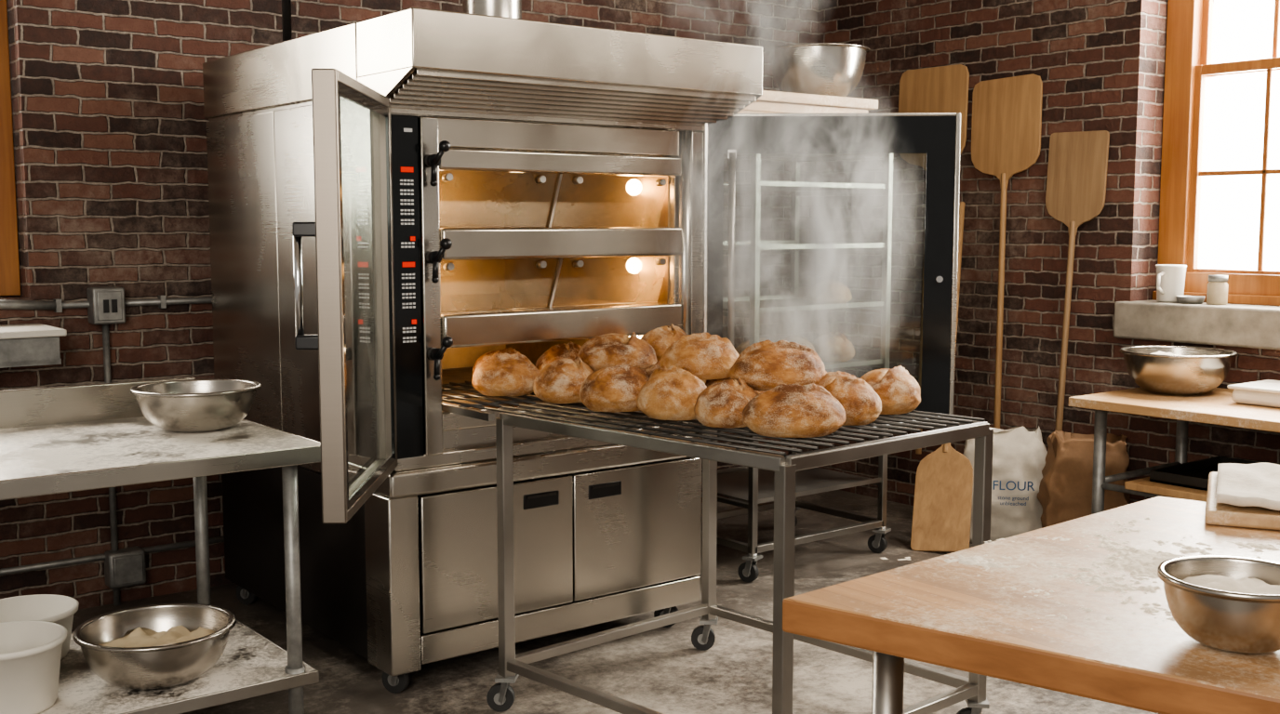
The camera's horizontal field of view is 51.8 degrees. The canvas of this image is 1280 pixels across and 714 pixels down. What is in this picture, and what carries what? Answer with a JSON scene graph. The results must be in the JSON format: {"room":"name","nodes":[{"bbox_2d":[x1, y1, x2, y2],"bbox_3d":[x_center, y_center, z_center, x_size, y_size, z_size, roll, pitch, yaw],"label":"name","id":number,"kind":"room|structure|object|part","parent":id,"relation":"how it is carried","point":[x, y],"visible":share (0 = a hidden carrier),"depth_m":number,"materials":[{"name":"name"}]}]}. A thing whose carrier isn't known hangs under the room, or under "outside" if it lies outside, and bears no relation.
{"room":"commercial kitchen","nodes":[
{"label":"commercial kitchen","id":0,"kind":"room"},
{"bbox_2d":[0,0,818,610],"bbox_3d":[-1.582,-0.773,5.631,6.900,3.400,0.300,-5,7,-38],"label":"wall","id":1,"kind":"structure","parent":0,"point":[109,122],"depth_m":5.16,"materials":[{"name":"red brick"}]},
{"bbox_2d":[0,0,20,295],"bbox_3d":[-2.812,-1.064,4.680,1.035,1.720,0.130,-5,7,-38],"label":"window","id":2,"kind":"structure","parent":1,"relation":"in","point":[9,262],"depth_m":4.97,"materials":[{"name":"brown wood"}]},
{"bbox_2d":[0,323,66,368],"bbox_3d":[-2.360,0.041,4.673,0.540,0.277,0.366,-5,7,-38],"label":"sill","id":3,"kind":"structure","parent":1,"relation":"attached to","point":[24,344],"depth_m":4.63,"materials":[{"name":"grey concrete"}]},
{"bbox_2d":[0,286,224,605],"bbox_3d":[-1.970,0.350,5.182,2.000,1.255,0.097,-5,7,-38],"label":"conduit","id":4,"kind":"object","parent":1,"relation":"attached to","point":[106,306],"visible":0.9,"depth_m":5.12,"materials":[{"name":"grey metal"}]},
{"bbox_2d":[71,490,1158,713],"bbox_3d":[0.590,1.242,3.204,7.100,0.120,7.300,-5,7,-38],"label":"floor","id":5,"kind":"structure","parent":0,"point":[660,670],"depth_m":4.47,"materials":[{"name":"concrete"}]},
{"bbox_2d":[0,376,320,713],"bbox_3d":[-1.709,0.636,3.660,1.419,0.995,0.894,-5,7,-38],"label":"prep table","id":6,"kind":"object","parent":5,"relation":"on","point":[63,439],"visible":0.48,"depth_m":3.72,"materials":[{"name":"metal"}]},
{"bbox_2d":[0,621,67,713],"bbox_3d":[-1.675,0.835,3.489,0.302,0.190,0.302,-5,7,-38],"label":"plastic tub","id":7,"kind":"object","parent":6,"relation":"on","point":[30,651],"visible":1,"depth_m":3.44,"materials":[{"name":"white plastic"}]},
{"bbox_2d":[0,594,79,659],"bbox_3d":[-1.815,0.814,3.887,0.302,0.150,0.302,-5,7,-38],"label":"plastic tub","id":8,"kind":"object","parent":6,"relation":"on","point":[58,609],"visible":0.47,"depth_m":4.00,"materials":[{"name":"white plastic"}]},
{"bbox_2d":[72,602,236,690],"bbox_3d":[-1.359,0.829,3.711,0.430,0.156,0.430,-5,7,-38],"label":"mixing bowl","id":9,"kind":"object","parent":6,"relation":"on","point":[160,646],"visible":1,"depth_m":3.67,"materials":[{"name":"silver metal"}]},
{"bbox_2d":[130,378,261,432],"bbox_3d":[-1.336,0.152,3.979,0.375,0.131,0.375,-5,7,-38],"label":"mixing bowl","id":10,"kind":"object","parent":6,"relation":"on","point":[202,405],"visible":1,"depth_m":3.87,"materials":[{"name":"silver metal"}]},
{"bbox_2d":[202,0,960,693],"bbox_3d":[-0.458,-0.678,4.733,2.574,3.391,2.118,-5,7,-38],"label":"oven","id":11,"kind":"object","parent":5,"relation":"on","point":[399,200],"visible":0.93,"depth_m":4.45,"materials":[{"name":"silver metal"}]},
{"bbox_3d":[-0.768,-0.179,3.612,0.060,1.115,0.785,0,6,-1],"label":"door frame","id":12,"kind":"part","parent":11,"relation":"part of","materials":[{"name":"metal"}]},
{"bbox_3d":[-0.728,-0.209,4.036,0.122,1.050,0.022,-5,7,-38],"label":"control panel","id":13,"kind":"part","parent":11,"relation":"part of","materials":[{"name":"black plastic"}]},
{"bbox_3d":[-0.654,-0.215,4.094,0.063,1.050,0.040,-5,7,-38],"label":"door post","id":14,"kind":"part","parent":11,"relation":"part of","materials":[{"name":"silver metal"}]},
{"bbox_3d":[-0.614,-0.589,4.010,0.090,0.139,0.043,5,8,43],"label":"latch lever","id":15,"kind":"part","parent":11,"relation":"part of","materials":[{"name":"black plastic"}]},
{"bbox_3d":[-0.614,-0.295,4.040,0.090,0.139,0.043,5,8,43],"label":"latch lever","id":16,"kind":"part","parent":11,"relation":"part of","materials":[{"name":"black plastic"}]},
{"bbox_3d":[-0.614,0.003,4.070,0.090,0.139,0.043,5,8,43],"label":"latch lever","id":17,"kind":"part","parent":11,"relation":"part of","materials":[{"name":"black plastic"}]},
{"bbox_2d":[202,7,762,133],"bbox_3d":[-0.622,-0.962,4.816,1.362,0.280,1.670,-5,7,-38],"label":"hood","id":18,"kind":"object","parent":11,"relation":"attached to","point":[429,65],"depth_m":4.19,"materials":[{"name":"silver metal"}]},
{"bbox_3d":[-0.326,0.672,4.537,1.268,0.565,0.172,-5,7,-38],"label":"frame","id":19,"kind":"part","parent":11,"relation":"part of","materials":[{"name":"silver metal"}]},
{"bbox_3d":[0.184,-0.281,4.740,0.109,1.050,0.049,-5,7,-38],"label":"hinge post","id":20,"kind":"part","parent":11,"relation":"part of","materials":[{"name":"silver metal"}]},
{"bbox_3d":[0.329,-0.262,4.750,0.030,0.960,0.062,0,6,2],"label":"rail","id":21,"kind":"part","parent":11,"relation":"part of","materials":[{"name":"metal"}]},
{"bbox_3d":[0.684,-0.309,4.774,0.671,1.106,0.563,-5,7,-38],"label":"door glass","id":22,"kind":"part","parent":11,"relation":"part of","materials":[{"name":"clear glass"}]},
{"bbox_3d":[0.685,-0.309,4.774,0.910,1.130,0.060,0,6,2],"label":"door frame","id":23,"kind":"part","parent":11,"relation":"part of","materials":[{"name":"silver metal"}]},
{"bbox_2d":[441,380,993,713],"bbox_3d":[0.100,0.611,4.154,1.072,0.943,1.816,-5,7,-38],"label":"rack","id":24,"kind":"object","parent":5,"relation":"on","point":[945,429],"visible":0.62,"depth_m":3.79,"materials":[{"name":"metal"}]},
{"bbox_2d":[472,346,519,374],"bbox_3d":[-0.481,0.030,4.574,0.202,0.130,0.185,-5,8,-40],"label":"loaf","id":25,"kind":"object","parent":24,"relation":"on","point":[510,351],"visible":0.23,"depth_m":4.53,"materials":[{"name":"brown food"}]},
{"bbox_2d":[471,352,539,396],"bbox_3d":[-0.435,0.052,4.308,0.227,0.140,0.181,-1,6,-11],"label":"loaf","id":26,"kind":"object","parent":24,"relation":"on","point":[505,374],"visible":0.94,"depth_m":4.24,"materials":[{"name":"brown food"}]},
{"bbox_2d":[535,341,581,372],"bbox_3d":[-0.263,0.016,4.618,0.210,0.148,0.188,-1,6,-11],"label":"loaf","id":27,"kind":"object","parent":24,"relation":"on","point":[569,351],"visible":0.33,"depth_m":4.57,"materials":[{"name":"brown food"}]},
{"bbox_2d":[533,356,594,403],"bbox_3d":[-0.228,0.069,4.139,0.216,0.141,0.192,-3,7,-28],"label":"loaf","id":28,"kind":"object","parent":24,"relation":"on","point":[560,381],"visible":0.74,"depth_m":4.07,"materials":[{"name":"brown food"}]},
{"bbox_2d":[579,364,649,413],"bbox_3d":[-0.067,0.088,3.949,0.232,0.141,0.194,-1,6,-11],"label":"loaf","id":29,"kind":"object","parent":24,"relation":"on","point":[616,389],"visible":0.8,"depth_m":3.88,"materials":[{"name":"brown food"}]},
{"bbox_2d":[644,360,660,376],"bbox_3d":[0.082,0.071,4.178,0.208,0.128,0.183,-2,6,-23],"label":"loaf","id":30,"kind":"object","parent":24,"relation":"on","point":[651,368],"visible":0.07,"depth_m":4.14,"materials":[{"name":"brown food"}]},
{"bbox_2d":[577,332,657,371],"bbox_3d":[-0.073,-0.015,4.224,0.247,0.127,0.196,1,6,14],"label":"loaf","id":31,"kind":"object","parent":30,"relation":"on","point":[598,353],"visible":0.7,"depth_m":4.16,"materials":[{"name":"brown food"}]},
{"bbox_2d":[636,365,706,421],"bbox_3d":[0.097,0.098,3.788,0.208,0.153,0.186,2,6,23],"label":"loaf","id":32,"kind":"object","parent":24,"relation":"on","point":[671,393],"visible":0.83,"depth_m":3.72,"materials":[{"name":"brown food"}]},
{"bbox_2d":[693,376,758,428],"bbox_3d":[0.247,0.121,3.645,0.205,0.137,0.180,-3,7,-29],"label":"loaf","id":33,"kind":"object","parent":24,"relation":"on","point":[721,405],"visible":0.77,"depth_m":3.58,"materials":[{"name":"brown food"}]},
{"bbox_2d":[704,377,763,394],"bbox_3d":[0.296,0.088,4.006,0.232,0.128,0.208,-3,7,-28],"label":"loaf","id":34,"kind":"object","parent":24,"relation":"on","point":[709,382],"visible":0.06,"depth_m":3.94,"materials":[{"name":"brown food"}]},
{"bbox_2d":[659,333,739,380],"bbox_3d":[0.179,-0.002,3.947,0.230,0.149,0.197,5,8,41],"label":"loaf","id":35,"kind":"object","parent":34,"relation":"on","point":[706,356],"visible":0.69,"depth_m":3.88,"materials":[{"name":"brown food"}]},
{"bbox_2d":[742,383,845,438],"bbox_3d":[0.408,0.135,3.492,0.278,0.140,0.205,-1,6,-6],"label":"loaf","id":36,"kind":"object","parent":24,"relation":"on","point":[793,410],"visible":1,"depth_m":3.42,"materials":[{"name":"brown food"}]},
{"bbox_2d":[817,371,881,426],"bbox_3d":[0.563,0.112,3.693,0.234,0.144,0.198,3,7,28],"label":"loaf","id":37,"kind":"object","parent":24,"relation":"on","point":[861,405],"visible":0.56,"depth_m":3.62,"materials":[{"name":"brown food"}]},
{"bbox_2d":[729,339,825,391],"bbox_3d":[0.387,0.021,3.725,0.277,0.145,0.209,0,6,-4],"label":"loaf","id":38,"kind":"object","parent":37,"relation":"on","point":[766,365],"visible":0.8,"depth_m":3.65,"materials":[{"name":"brown food"}]},
{"bbox_2d":[860,365,920,414],"bbox_3d":[0.732,0.093,3.901,0.217,0.141,0.188,-4,7,-34],"label":"loaf","id":39,"kind":"object","parent":24,"relation":"on","point":[899,392],"visible":0.7,"depth_m":3.83,"materials":[{"name":"brown food"}]},
{"bbox_3d":[0.146,0.044,4.456,0.227,0.125,0.201,-1,6,-11],"label":"loaf","id":40,"kind":"object","parent":24,"relation":"on","visible":0},
{"bbox_2d":[640,323,687,361],"bbox_3d":[0.084,-0.045,4.425,0.210,0.136,0.159,-2,6,-23],"label":"loaf","id":41,"kind":"object","parent":40,"relation":"on","point":[662,338],"visible":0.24,"depth_m":4.37,"materials":[{"name":"brown food"}]},
{"bbox_2d":[700,147,891,582],"bbox_3d":[0.601,-0.056,5.915,0.885,1.915,0.682,-5,7,-38],"label":"rack","id":42,"kind":"object","parent":5,"relation":"on","point":[754,486],"visible":0.23,"depth_m":5.91,"materials":[{"name":"metal"}]},
{"bbox_2d":[910,201,973,552],"bbox_3d":[1.488,0.061,6.304,0.266,1.609,0.846,2,6,18],"label":"peel","id":43,"kind":"object","parent":5,"relation":"on","point":[942,501],"visible":0.81,"depth_m":6.09,"materials":[{"name":"brown wood"}]},
{"bbox_2d":[963,426,1047,543],"bbox_3d":[1.712,0.594,6.219,0.427,0.557,0.260,1,6,9],"label":"sack","id":44,"kind":"object","parent":5,"relation":"on","point":[1019,454],"visible":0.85,"depth_m":6.12,"materials":[{"name":"white paper"}]},
{"bbox_2d":[782,496,1279,713],"bbox_3d":[1.403,0.845,2.116,1.994,0.892,1.238,4,7,37],"label":"table","id":45,"kind":"object","parent":5,"relation":"on","point":[1079,606],"visible":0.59,"depth_m":2.13,"materials":[{"name":"wood"}]},
{"bbox_2d":[1157,555,1279,653],"bbox_3d":[0.881,0.372,1.941,0.225,0.106,0.225,-5,7,-38],"label":"mixing bowl","id":46,"kind":"object","parent":45,"relation":"on","point":[1230,604],"visible":1,"depth_m":1.90,"materials":[{"name":"silver metal"}]},
{"bbox_2d":[1204,471,1279,531],"bbox_3d":[1.435,0.317,2.856,0.380,0.030,0.480,3,6,24],"label":"wooden cutting board","id":47,"kind":"object","parent":45,"relation":"on","point":[1224,514],"visible":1,"depth_m":2.70,"materials":[{"name":"brown wood"}]},
{"bbox_2d":[1216,463,1279,510],"bbox_3d":[1.435,0.284,2.852,0.340,0.034,0.440,3,6,24],"label":"linen cloth","id":48,"kind":"object","parent":47,"relation":"on","point":[1256,485],"visible":1,"depth_m":2.85,"materials":[{"name":"white fabric"}]},
{"bbox_2d":[1037,430,1130,528],"bbox_3d":[1.994,0.615,5.922,0.404,0.575,0.263,2,6,17],"label":"paper bag","id":49,"kind":"object","parent":5,"relation":"on","point":[1065,488],"visible":0.62,"depth_m":5.85,"materials":[{"name":"brown paper"}]},
{"bbox_2d":[1068,387,1279,514],"bbox_3d":[2.495,0.596,5.018,0.765,0.800,1.500,-5,7,-38],"label":"work table","id":50,"kind":"object","parent":5,"relation":"on","point":[1217,406],"visible":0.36,"depth_m":5.20,"materials":[{"name":"brown wood"}]},
{"bbox_2d":[1124,477,1207,502],"bbox_3d":[2.544,0.531,4.960,0.700,0.030,1.160,-5,7,-38],"label":"shelf","id":51,"kind":"object","parent":50,"relation":"attached to","point":[1142,486],"depth_m":5.10,"materials":[{"name":"brown wood"}]},
{"bbox_2d":[1119,346,1237,395],"bbox_3d":[2.218,0.061,5.447,0.450,0.176,0.450,-5,7,-38],"label":"mixing bowl","id":52,"kind":"object","parent":50,"relation":"on","point":[1170,370],"visible":1,"depth_m":5.31,"materials":[{"name":"silver metal"}]},
{"bbox_2d":[1149,456,1263,491],"bbox_3d":[2.447,0.482,5.064,0.520,0.043,0.750,-5,7,-38],"label":"sheet pan","id":53,"kind":"object","parent":50,"relation":"on","point":[1193,474],"visible":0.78,"depth_m":5.28,"materials":[{"name":"metal"}]},
{"bbox_2d":[1226,379,1279,408],"bbox_3d":[2.510,0.147,5.112,0.320,0.070,0.320,-5,7,-38],"label":"plastic container","id":54,"kind":"object","parent":50,"relation":"on","point":[1266,393],"visible":1,"depth_m":5.07,"materials":[{"name":"white plastic"}]},
{"bbox_2d":[737,90,878,113],"bbox_3d":[0.539,-1.065,5.737,0.910,0.125,0.500,-5,7,-38],"label":"shelf","id":55,"kind":"object","parent":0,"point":[770,101],"visible":0.21,"depth_m":5.55,"materials":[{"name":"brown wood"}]},
{"bbox_2d":[765,42,869,96],"bbox_3d":[0.790,-1.256,5.876,0.460,0.226,0.460,-5,7,-38],"label":"mixing bowl","id":56,"kind":"object","parent":55,"relation":"on","point":[827,69],"visible":0.78,"depth_m":5.71,"materials":[{"name":"silver metal"}]},
{"bbox_2d":[812,0,1279,506],"bbox_3d":[3.254,-0.693,4.845,0.350,3.400,6.900,-5,7,-38],"label":"wall","id":57,"kind":"structure","parent":0,"point":[1100,64],"depth_m":6.24,"materials":[{"name":"red brick"}]},
{"bbox_2d":[898,64,969,454],"bbox_3d":[1.472,-0.484,6.796,0.077,1.990,0.440,-5,7,-38],"label":"peel","id":58,"kind":"object","parent":57,"relation":"attached to","point":[942,88],"visible":0.39,"depth_m":6.69,"materials":[{"name":"brown wood"}]},
{"bbox_2d":[971,73,1042,428],"bbox_3d":[1.742,-0.464,6.427,0.108,1.786,0.410,-5,7,-38],"label":"peel","id":59,"kind":"object","parent":57,"relation":"attached to","point":[1006,123],"visible":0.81,"depth_m":6.39,"materials":[{"name":"brown wood"}]},
{"bbox_2d":[1045,130,1109,430],"bbox_3d":[1.989,-0.132,6.143,0.107,1.822,0.313,-5,7,-38],"label":"peel","id":60,"kind":"object","parent":57,"relation":"attached to","point":[1077,166],"visible":0.82,"depth_m":6.11,"materials":[{"name":"brown wood"}]},
{"bbox_2d":[1113,299,1279,350],"bbox_3d":[2.720,-0.128,5.541,0.430,0.165,1.360,-5,7,-38],"label":"sill","id":61,"kind":"structure","parent":57,"relation":"attached to","point":[1243,326],"depth_m":5.63,"materials":[{"name":"concrete"}]},
{"bbox_2d":[1155,264,1186,302],"bbox_3d":[2.347,-0.328,5.862,0.155,0.165,0.132,0,6,-3],"label":"mug","id":62,"kind":"object","parent":61,"relation":"on","point":[1170,278],"visible":0.93,"depth_m":5.81,"materials":[{"name":"white ceramic"}]},
{"bbox_2d":[1175,295,1205,304],"bbox_3d":[2.411,-0.251,5.771,0.120,0.030,0.120,-5,7,-38],"label":"dish","id":63,"kind":"object","parent":61,"relation":"on","point":[1185,300],"visible":1,"depth_m":5.73,"materials":[{"name":"white ceramic"}]},
{"bbox_2d":[1206,275,1228,305],"bbox_3d":[2.494,-0.291,5.692,0.084,0.127,0.084,-5,7,-38],"label":"glass jar","id":64,"kind":"object","parent":61,"relation":"on","point":[1217,293],"visible":1,"depth_m":5.66,"materials":[{"name":"beige glass"}]},
{"bbox_2d":[1152,0,1279,306],"bbox_3d":[2.791,-1.194,5.496,0.140,1.965,1.260,-5,7,-38],"label":"window","id":65,"kind":"structure","parent":57,"relation":"in","point":[1190,22],"depth_m":5.89,"materials":[{"name":"brown wood"}]}
]}

